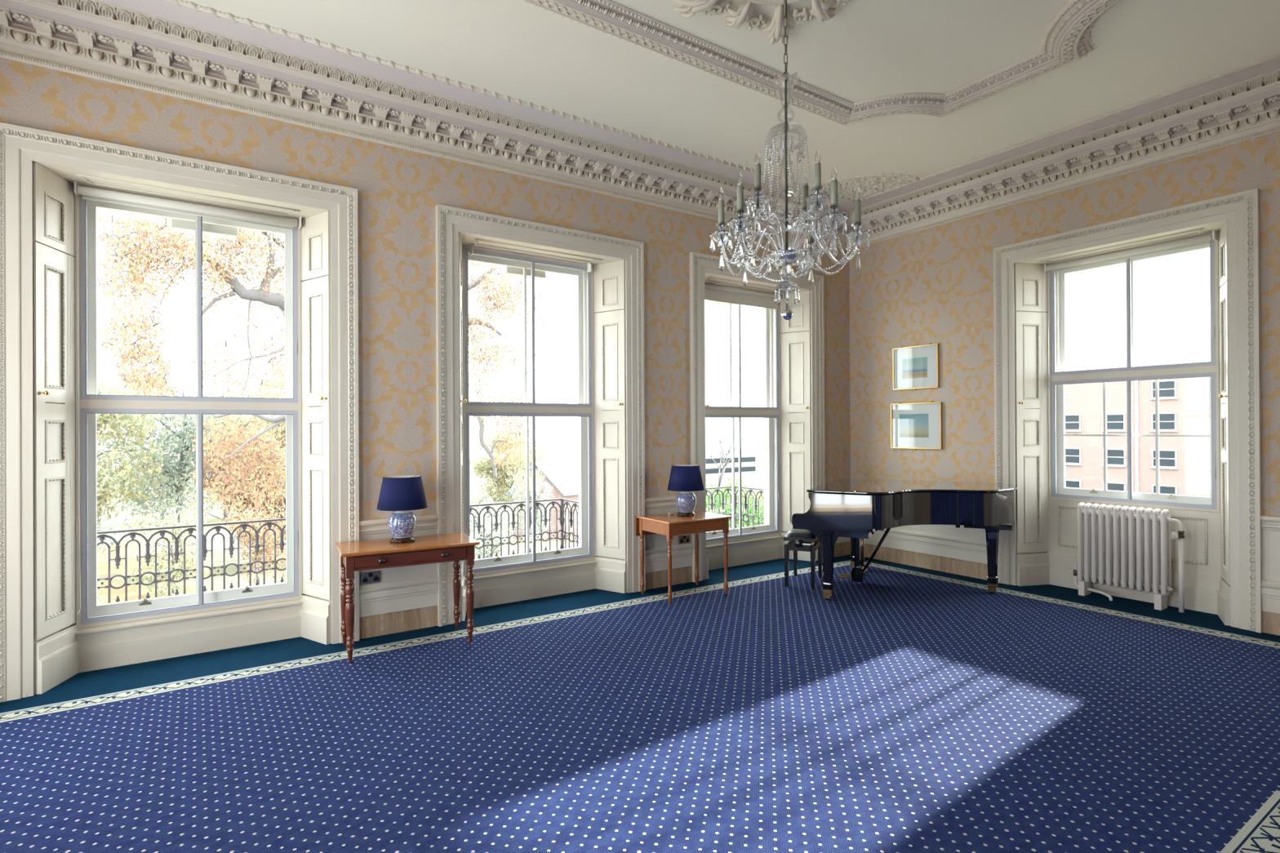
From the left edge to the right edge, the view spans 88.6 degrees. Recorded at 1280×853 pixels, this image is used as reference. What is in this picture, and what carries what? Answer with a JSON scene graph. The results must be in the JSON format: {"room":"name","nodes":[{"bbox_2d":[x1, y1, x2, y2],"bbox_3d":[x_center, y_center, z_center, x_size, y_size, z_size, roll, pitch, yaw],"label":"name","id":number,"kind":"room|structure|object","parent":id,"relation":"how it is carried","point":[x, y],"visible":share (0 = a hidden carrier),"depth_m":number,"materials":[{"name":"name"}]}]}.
{"room":"music room","nodes":[
{"label":"music room","id":0,"kind":"room"},
{"bbox_2d":[0,57,850,643],"bbox_3d":[-0.899,-0.438,6.448,9.580,4.455,0.620,0,0,-34],"label":"wall","id":1,"kind":"structure","parent":0,"point":[399,190],"depth_m":5.39,"materials":[{"name":"beige paper"}]},
{"bbox_2d":[0,122,359,702],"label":"window","id":2,"kind":"structure","parent":1,"relation":"in","point":[322,359],"depth_m":4.65,"materials":[{"name":"beige paint"}]},
{"bbox_2d":[32,161,79,694],"bbox_3d":[-3.821,0.010,4.307,0.044,3.338,0.394,0,0,-12],"label":"shutter","id":3,"kind":"object","parent":2,"relation":"attached to","point":[56,656],"depth_m":4.30,"materials":[{"name":"beige paint"}]},
{"bbox_2d":[69,181,301,614],"bbox_3d":[-3.279,-0.193,4.838,1.401,2.935,0.085,0,0,-34],"label":"roller blind","id":4,"kind":"object","parent":2,"relation":"attached to","point":[88,193],"visible":1,"depth_m":4.71,"materials":[{"name":"white fabric"}]},
{"bbox_2d":[299,210,331,644],"bbox_3d":[-2.561,0.005,5.159,0.394,3.338,0.044,0,0,34],"label":"shutter","id":5,"kind":"object","parent":2,"relation":"attached to","point":[315,247],"depth_m":5.17,"materials":[{"name":"beige paint"}]},
{"bbox_2d":[360,570,380,584],"bbox_3d":[-2.137,1.200,5.204,0.149,0.090,0.018,0,0,-34],"label":"double socket","id":6,"kind":"object","parent":1,"relation":"attached to","point":[371,577],"visible":1,"depth_m":5.20,"materials":[{"name":"grey metal"}]},
{"bbox_2d":[362,576,368,582],"bbox_3d":[-2.167,1.206,5.177,0.040,0.044,0.002,0,0,-34],"label":"outlet","id":7,"kind":"object","parent":6,"relation":"attached to","point":[365,579],"depth_m":5.18,"materials":[{"name":"black plastic"}]},
{"bbox_2d":[368,573,373,577],"bbox_3d":[-2.134,1.176,5.199,0.032,0.031,0.005,0,0,-34],"label":"rocker switch","id":8,"kind":"object","parent":6,"relation":"attached to","point":[370,575],"depth_m":5.20,"materials":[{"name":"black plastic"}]},
{"bbox_2d":[359,514,439,639],"bbox_3d":[-1.950,1.206,5.323,0.624,0.932,0.050,0,0,-34],"label":"wainscot","id":9,"kind":"structure","parent":1,"relation":"attached to","point":[405,598],"depth_m":5.32,"materials":[{"name":"cream gloss paint"},{"name":"light brown oak wood"}]},
{"bbox_2d":[435,204,645,626],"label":"window","id":10,"kind":"structure","parent":1,"relation":"in","point":[611,344],"depth_m":6.57,"materials":[{"name":"beige paint"}]},
{"bbox_2d":[458,232,466,621],"bbox_3d":[-1.576,0.002,5.825,0.044,3.338,0.394,0,0,-12],"label":"shutter","id":11,"kind":"object","parent":10,"relation":"attached to","point":[462,236],"depth_m":5.90,"materials":[{"name":"beige paint"}]},
{"bbox_2d":[468,244,592,272],"bbox_3d":[-1.029,-1.624,6.367,1.268,0.088,0.070,0,0,-34],"label":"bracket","id":12,"kind":"object","parent":10,"relation":"attached to","point":[471,246],"visible":1,"depth_m":6.68,"materials":[{"name":"white paint"}]},
{"bbox_2d":[593,259,626,593],"bbox_3d":[-0.316,-0.002,6.677,0.394,3.338,0.044,0,0,34],"label":"shutter","id":13,"kind":"object","parent":10,"relation":"attached to","point":[610,284],"depth_m":6.68,"materials":[{"name":"beige paint"}]},
{"bbox_2d":[0,0,1279,249],"bbox_3d":[0.790,-2.487,3.654,8.660,0.387,5.920,0,0,-34],"label":"trim","id":14,"kind":"structure","parent":1,"relation":"attached to","point":[96,39],"depth_m":5.39,"materials":[{"name":"beige paint"}]},
{"bbox_2d":[644,495,693,590],"bbox_3d":[0.299,1.198,6.844,0.634,0.932,0.050,0,0,-34],"label":"wainscot","id":15,"kind":"structure","parent":1,"relation":"attached to","point":[655,544],"depth_m":6.81,"materials":[{"name":"beige paint"}]},
{"bbox_2d":[678,534,689,544],"bbox_3d":[0.470,1.200,6.967,0.148,0.088,0.018,0,0,-34],"label":"double socket","id":16,"kind":"object","parent":1,"relation":"attached to","point":[682,539],"visible":1,"depth_m":6.96,"materials":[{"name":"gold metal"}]},
{"bbox_2d":[689,251,825,582],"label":"window","id":17,"kind":"structure","parent":1,"relation":"in","point":[793,366],"depth_m":8.13,"materials":[{"name":"beige paint"}]},
{"bbox_2d":[706,551,708,578],"bbox_3d":[0.677,-0.005,7.348,0.044,3.338,0.394,0,0,-12],"label":"shutter","id":18,"kind":"object","parent":17,"relation":"attached to","point":[707,561],"depth_m":7.15,"materials":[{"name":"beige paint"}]},
{"bbox_2d":[704,282,784,309],"bbox_3d":[1.223,-1.572,7.891,1.374,0.207,0.083,0,0,-34],"label":"roller blind","id":19,"kind":"object","parent":17,"relation":"attached to","point":[714,292],"visible":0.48,"depth_m":7.89,"materials":[{"name":"white fabric"}]},
{"bbox_2d":[780,290,811,561],"bbox_3d":[1.937,-0.010,8.200,0.394,3.338,0.044,0,0,34],"label":"shutter","id":20,"kind":"object","parent":17,"relation":"attached to","point":[795,347],"depth_m":8.21,"materials":[{"name":"beige paint"}]},
{"bbox_2d":[833,537,850,557],"bbox_3d":[2.520,1.191,8.346,0.557,0.932,0.050,0,0,-34],"label":"baseboard","id":21,"kind":"structure","parent":1,"relation":"attached to","point":[842,544],"depth_m":8.40,"materials":[{"name":"beige paint"}]},
{"bbox_2d":[0,554,1279,852],"bbox_3d":[0.837,1.715,3.783,9.460,0.120,6.720,0,0,-34],"label":"floor","id":22,"kind":"structure","parent":0,"point":[908,708],"depth_m":3.54,"materials":[{"name":"blue carpet"}]},
{"bbox_2d":[335,532,479,662],"bbox_3d":[-1.780,1.279,5.030,0.970,0.782,0.538,0,0,-29],"label":"side table","id":23,"kind":"object","parent":22,"relation":"on","point":[371,554],"visible":1,"depth_m":4.91,"materials":[{"name":"brown wood"}]},
{"bbox_2d":[376,475,427,542],"bbox_3d":[-1.836,0.637,5.072,0.370,0.502,0.370,0,0,33],"label":"table lamp","id":24,"kind":"object","parent":23,"relation":"on","point":[400,494],"visible":1,"depth_m":4.97,"materials":[{"name":"blue fabric"}]},
{"bbox_2d":[387,510,417,538],"bbox_3d":[-1.836,0.744,5.072,0.210,0.222,0.210,0,0,33],"label":"vase","id":25,"kind":"object","parent":24,"relation":"attached to","point":[402,524],"depth_m":5.00,"materials":[{"name":"blue ceramic"}]},
{"bbox_2d":[635,511,732,604],"bbox_3d":[0.436,1.278,6.540,0.769,0.770,0.579,0,0,-33],"label":"side table","id":26,"kind":"object","parent":22,"relation":"on","point":[669,526],"visible":1,"depth_m":6.41,"materials":[{"name":"brown wood"}]},
{"bbox_2d":[667,464,704,515],"bbox_3d":[0.460,0.642,6.594,0.370,0.502,0.370,0,0,26],"label":"table lamp","id":27,"kind":"object","parent":26,"relation":"on","point":[686,479],"visible":1,"depth_m":6.49,"materials":[{"name":"blue fabric"}]},
{"bbox_2d":[675,491,696,512],"bbox_3d":[0.461,0.748,6.594,0.210,0.222,0.210,0,0,26],"label":"lamp base","id":28,"kind":"object","parent":27,"relation":"attached to","point":[686,501],"depth_m":6.52,"materials":[{"name":"blue ceramic"}]},
{"bbox_2d":[783,528,822,589],"bbox_3d":[1.749,1.370,7.007,0.320,0.575,0.698,0,0,23],"label":"piano bench","id":29,"kind":"object","parent":22,"relation":"on","point":[797,537],"visible":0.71,"depth_m":6.78,"materials":[{"name":"black wood"}]},
{"bbox_2d":[791,478,1017,599],"bbox_3d":[2.712,1.125,6.626,1.954,1.052,1.613,0,0,28],"label":"grand piano","id":30,"kind":"object","parent":22,"relation":"on","point":[854,508],"visible":1,"depth_m":6.25,"materials":[{"name":"black paint"}]},
{"bbox_2d":[1073,502,1184,613],"bbox_3d":[4.542,1.197,6.149,0.161,0.906,0.900,0,0,-34],"label":"radiator","id":31,"kind":"object","parent":22,"relation":"on","point":[1126,547],"visible":1,"depth_m":6.10,"materials":[{"name":"white metal"}]},
{"bbox_2d":[99,0,1279,211],"bbox_3d":[0.836,-2.780,3.898,9.610,0.200,6.870,0,0,-34],"label":"ceiling","id":32,"kind":"structure","parent":0,"point":[516,49],"depth_m":4.84,"materials":[{"name":"white paint"}]},
{"bbox_2d":[165,0,1279,202],"bbox_3d":[0.789,-2.676,3.655,7.678,0.044,4.940,0,0,-34],"label":"trim","id":33,"kind":"structure","parent":32,"relation":"attached to","point":[180,2],"depth_m":5.60,"materials":[{"name":"beige paint"}]},
{"bbox_2d":[673,0,850,44],"bbox_3d":[0.785,-2.629,3.689,1.340,0.122,1.327,0,0,-26],"label":"ceiling rose","id":34,"kind":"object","parent":32,"relation":"attached to","point":[823,11],"depth_m":4.13,"materials":[{"name":"beige paint"}]},
{"bbox_2d":[708,0,870,319],"bbox_3d":[0.859,-1.644,3.805,0.917,2.072,0.800,0,0,8],"label":"chandelier","id":35,"kind":"object","parent":32,"relation":"hanging from","point":[785,258],"visible":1,"depth_m":3.69,"materials":[{"name":"clear glass"}]},
{"bbox_2d":[715,200,727,230],"bbox_3d":[0.464,-1.180,3.751,0.074,0.219,0.071,0,0,-34],"label":"candle","id":36,"kind":"object","parent":35,"relation":"on","point":[721,225],"depth_m":3.74,"materials":[{"name":"grey wax"}]},
{"bbox_2d":[733,185,746,217],"bbox_3d":[0.537,-1.181,3.519,0.074,0.219,0.071,0,0,-34],"label":"candle","id":37,"kind":"object","parent":35,"relation":"on","point":[740,211],"depth_m":3.50,"materials":[{"name":"grey wax"}]},
{"bbox_2d":[751,163,764,194],"bbox_3d":[0.650,-1.335,3.621,0.074,0.219,0.070,0,0,-34],"label":"candle","id":38,"kind":"object","parent":35,"relation":"on","point":[757,189],"depth_m":3.61,"materials":[{"name":"grey wax"}]},
{"bbox_2d":[800,185,808,211],"bbox_3d":[0.996,-1.336,3.941,0.071,0.219,0.074,0,0,-34],"label":"candle","id":39,"kind":"object","parent":35,"relation":"on","point":[805,192],"depth_m":3.93,"materials":[{"name":"grey wax"}]},
{"bbox_2d":[807,224,813,247],"bbox_3d":[1.070,-1.182,4.110,0.072,0.219,0.073,0,0,-34],"label":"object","id":40,"kind":"object","parent":35,"relation":"on","point":[811,240],"depth_m":4.09,"materials":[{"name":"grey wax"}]},
{"bbox_2d":[811,162,824,194],"bbox_3d":[0.978,-1.337,3.611,0.073,0.219,0.072,0,0,-34],"label":"candle","id":41,"kind":"object","parent":35,"relation":"on","point":[817,188],"depth_m":3.60,"materials":[{"name":"grey wax"}]},
{"bbox_2d":[826,179,841,212],"bbox_3d":[1.022,-1.183,3.451,0.071,0.219,0.074,0,0,-34],"label":"candle","id":42,"kind":"object","parent":35,"relation":"on","point":[834,206],"depth_m":3.44,"materials":[{"name":"grey wax"}]},
{"bbox_2d":[851,199,864,230],"bbox_3d":[1.244,-1.184,3.751,0.074,0.219,0.071,0,0,-34],"label":"candle","id":43,"kind":"object","parent":35,"relation":"on","point":[857,224],"depth_m":3.74,"materials":[{"name":"grey wax"}]},
{"bbox_2d":[523,0,1120,125],"bbox_3d":[0.835,-2.643,3.758,5.036,0.081,2.313,0,0,-34],"label":"trim","id":44,"kind":"structure","parent":32,"relation":"attached to","point":[1065,40],"depth_m":4.73,"materials":[{"name":"beige paint"}]},
{"bbox_2d":[848,131,1279,554],"bbox_3d":[4.728,-0.467,6.124,0.620,4.455,6.220,0,0,-34],"label":"wall","id":45,"kind":"structure","parent":0,"point":[934,285],"depth_m":7.19,"materials":[{"name":"beige paper"}]},
{"bbox_2d":[892,342,939,390],"bbox_3d":[3.243,-0.696,7.732,0.030,0.533,0.585,0,0,-34],"label":"framed picture","id":46,"kind":"object","parent":45,"relation":"attached to","point":[914,367],"visible":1,"depth_m":7.72,"materials":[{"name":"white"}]},
{"bbox_2d":[902,356,927,378],"bbox_3d":[3.238,-0.688,7.743,0.002,0.237,0.328,0,0,-34],"label":"print","id":47,"kind":"object","parent":46,"relation":"attached to","point":[913,367],"depth_m":7.74},
{"bbox_2d":[890,400,942,449],"bbox_3d":[3.246,-0.008,7.730,0.030,0.569,0.651,0,0,-34],"label":"framed picture","id":48,"kind":"object","parent":45,"relation":"attached to","point":[917,425],"visible":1,"depth_m":7.72,"materials":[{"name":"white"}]},
{"bbox_2d":[899,413,928,437],"bbox_3d":[3.233,-0.010,7.753,0.002,0.276,0.378,0,0,-34],"label":"print","id":49,"kind":"object","parent":48,"relation":"attached to","point":[911,425],"depth_m":7.75},
{"bbox_2d":[864,524,987,580],"bbox_3d":[3.245,1.186,7.728,0.050,0.932,1.887,0,0,-34],"label":"wainscot","id":50,"kind":"structure","parent":45,"relation":"attached to","point":[948,548],"depth_m":7.51,"materials":[{"name":"beige paint"}]},
{"bbox_2d":[993,188,1262,633],"bbox_3d":[4.647,-0.123,6.285,0.774,3.530,2.086,0,0,-34],"label":"window","id":51,"kind":"structure","parent":45,"relation":"in","point":[1223,542],"depth_m":6.14,"materials":[{"name":"beige paint"}]},
{"bbox_2d":[1014,262,1050,586],"bbox_3d":[4.091,-0.023,6.827,0.394,3.338,0.044,0,0,-12],"label":"shutter","id":52,"kind":"object","parent":51,"relation":"attached to","point":[1032,390],"depth_m":6.84,"materials":[{"name":"beige paint"}]},
{"bbox_2d":[1043,230,1217,487],"bbox_3d":[4.619,-0.529,6.285,0.085,2.335,1.401,0,0,-34],"label":"roller blind","id":53,"kind":"object","parent":51,"relation":"attached to","point":[1204,239],"visible":1,"depth_m":6.25,"materials":[{"name":"white fabric"}]},
{"bbox_2d":[1217,220,1231,626],"bbox_3d":[4.943,-0.030,5.567,0.044,3.338,0.394,0,0,34],"label":"shutter","id":54,"kind":"object","parent":51,"relation":"attached to","point":[1224,227],"depth_m":5.56,"materials":[{"name":"beige paint"}]},
{"bbox_2d":[1260,515,1279,635],"bbox_3d":[5.487,1.167,4.412,0.050,0.932,1.947,0,0,-34],"label":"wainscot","id":55,"kind":"structure","parent":45,"relation":"attached to","point":[1270,525],"depth_m":5.18,"materials":[{"name":"beige paint"}]},
{"label":"outside","id":56,"kind":"structure","parent":0,"visible":0},
{"bbox_2d":[97,454,764,604],"bbox_3d":[-5.761,5.968,38.965,140.000,0.400,180.000,0,0,-34],"label":"ground","id":57,"kind":"structure","parent":56,"point":[757,482],"depth_m":31.88,"materials":[{"name":"green plant"}]},
{"bbox_2d":[97,516,133,604],"bbox_3d":[-17.455,4.208,20.311,2.130,3.330,2.729,0,0,-11],"label":"shrub","id":58,"kind":"object","parent":57,"relation":"on","point":[104,528],"visible":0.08,"depth_m":20.94,"materials":[{"name":"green plant"}]},
{"bbox_2d":[96,382,135,479],"bbox_3d":[-32.580,1.575,35.436,8.758,9.398,7.316,0,0,-34],"label":"tree","id":59,"kind":"object","parent":57,"relation":"on","point":[98,449],"visible":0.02,"depth_m":36.06,"materials":[{"name":"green plant"}]},
{"bbox_2d":[96,368,167,527],"bbox_3d":[-21.522,1.517,24.867,6.183,8.591,4.601,0,0,-34],"label":"tree","id":60,"kind":"object","parent":57,"relation":"on","point":[105,420],"visible":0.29,"depth_m":25.42,"materials":[{"name":"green plant"}]},
{"bbox_2d":[120,506,213,596],"bbox_3d":[-16.089,4.281,22.432,2.608,3.009,2.064,0,0,-34],"label":"shrub","id":61,"kind":"object","parent":57,"relation":"on","point":[175,575],"visible":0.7,"depth_m":22.32,"materials":[{"name":"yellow plant"}]},
{"bbox_2d":[96,372,271,554],"bbox_3d":[-21.036,1.630,30.109,7.096,8.378,5.329,0,0,-34],"label":"tree","id":62,"kind":"object","parent":57,"relation":"on","point":[179,480],"visible":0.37,"depth_m":29.28,"materials":[{"name":"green plant"}]},
{"bbox_2d":[137,364,284,526],"bbox_3d":[-26.683,1.289,41.830,9.120,10.494,6.861,0,0,-34],"label":"tree","id":63,"kind":"object","parent":57,"relation":"on","point":[220,388],"visible":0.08,"depth_m":41.00,"materials":[{"name":"grey plant"}]},
{"bbox_2d":[191,422,286,570],"bbox_3d":[-15.346,2.834,26.553,4.619,5.885,3.629,0,0,-34],"label":"tree","id":64,"kind":"object","parent":57,"relation":"on","point":[266,505],"visible":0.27,"depth_m":25.76,"materials":[{"name":"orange plant"}]},
{"bbox_2d":[210,351,285,502],"bbox_3d":[-15.827,1.280,29.825,6.264,9.066,5.098,0,0,-34],"label":"tree","id":65,"kind":"object","parent":57,"relation":"on","point":[273,396],"visible":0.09,"depth_m":28.43,"materials":[{"name":"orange plant"}]},
{"bbox_2d":[217,502,286,585],"bbox_3d":[-13.271,4.160,23.090,2.742,3.225,2.287,0,0,-34],"label":"shrub","id":66,"kind":"object","parent":57,"relation":"on","point":[270,541],"visible":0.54,"depth_m":22.79,"materials":[{"name":"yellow plant"}]},
{"bbox_2d":[96,208,558,513],"bbox_3d":[-7.309,0.186,17.338,11.077,11.110,2.963,0,0,-41],"label":"plane tree","id":67,"kind":"object","parent":57,"relation":"on","point":[263,294],"visible":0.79,"depth_m":15.52,"materials":[{"name":"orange plant"}]},
{"bbox_2d":[469,487,519,559],"bbox_3d":[-5.609,3.968,24.409,2.237,3.574,2.401,0,0,-7],"label":"shrub","id":68,"kind":"object","parent":57,"relation":"on","point":[487,535],"visible":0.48,"depth_m":24.33,"materials":[{"name":"grey plant"}]},
{"bbox_2d":[469,427,556,501],"bbox_3d":[-9.731,3.240,52.837,7.844,6.524,6.561,0,0,-34],"label":"tree","id":69,"kind":"object","parent":57,"relation":"on","point":[503,477],"visible":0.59,"depth_m":51.62,"materials":[{"name":"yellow plant"}]},
{"bbox_2d":[506,462,555,551],"bbox_3d":[-4.263,3.583,26.113,1.974,4.324,1.583,0,0,-34],"label":"shrub","id":70,"kind":"object","parent":57,"relation":"on","point":[537,511],"visible":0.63,"depth_m":26.06,"materials":[{"name":"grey plant"}]},
{"bbox_2d":[505,460,578,539],"bbox_3d":[-4.044,3.774,34.495,5.580,3.950,2.296,0,0,-44],"label":"brick house","id":71,"kind":"structure","parent":57,"relation":"on","point":[562,477],"depth_m":33.48,"materials":[{"name":"brown brick"}]},
{"bbox_2d":[705,435,744,514],"bbox_3d":[4.864,3.125,40.487,3.663,5.199,3.358,0,0,-34],"label":"bare tree","id":72,"kind":"object","parent":57,"relation":"on","point":[720,477],"visible":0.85,"depth_m":40.39,"materials":[{"name":"grey plant"}]},
{"bbox_2d":[706,482,751,528],"bbox_3d":[2.915,3.920,25.496,2.658,3.556,2.404,0,0,-34],"label":"shrub","id":73,"kind":"object","parent":57,"relation":"on","point":[728,505],"visible":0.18,"depth_m":25.36,"materials":[{"name":"green plant"}]},
{"bbox_2d":[705,448,757,479],"bbox_3d":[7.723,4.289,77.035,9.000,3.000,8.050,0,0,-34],"label":"office building","id":74,"kind":"structure","parent":57,"relation":"on","point":[748,457],"depth_m":74.30,"materials":[{"name":"grey paint"}]},
{"bbox_2d":[720,476,764,527],"bbox_3d":[4.512,3.840,26.733,2.014,3.700,2.643,0,0,39],"label":"shrub","id":75,"kind":"object","parent":57,"relation":"on","point":[761,509],"visible":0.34,"depth_m":26.57,"materials":[{"name":"green plant"}]},
{"bbox_2d":[1065,357,1210,497],"bbox_3d":[37.703,0.667,44.242,8.450,9.800,44.200,0,0,-34],"label":"brick building","id":76,"kind":"structure","parent":57,"relation":"on","point":[1184,402],"depth_m":43.72,"materials":[{"name":"brick"}]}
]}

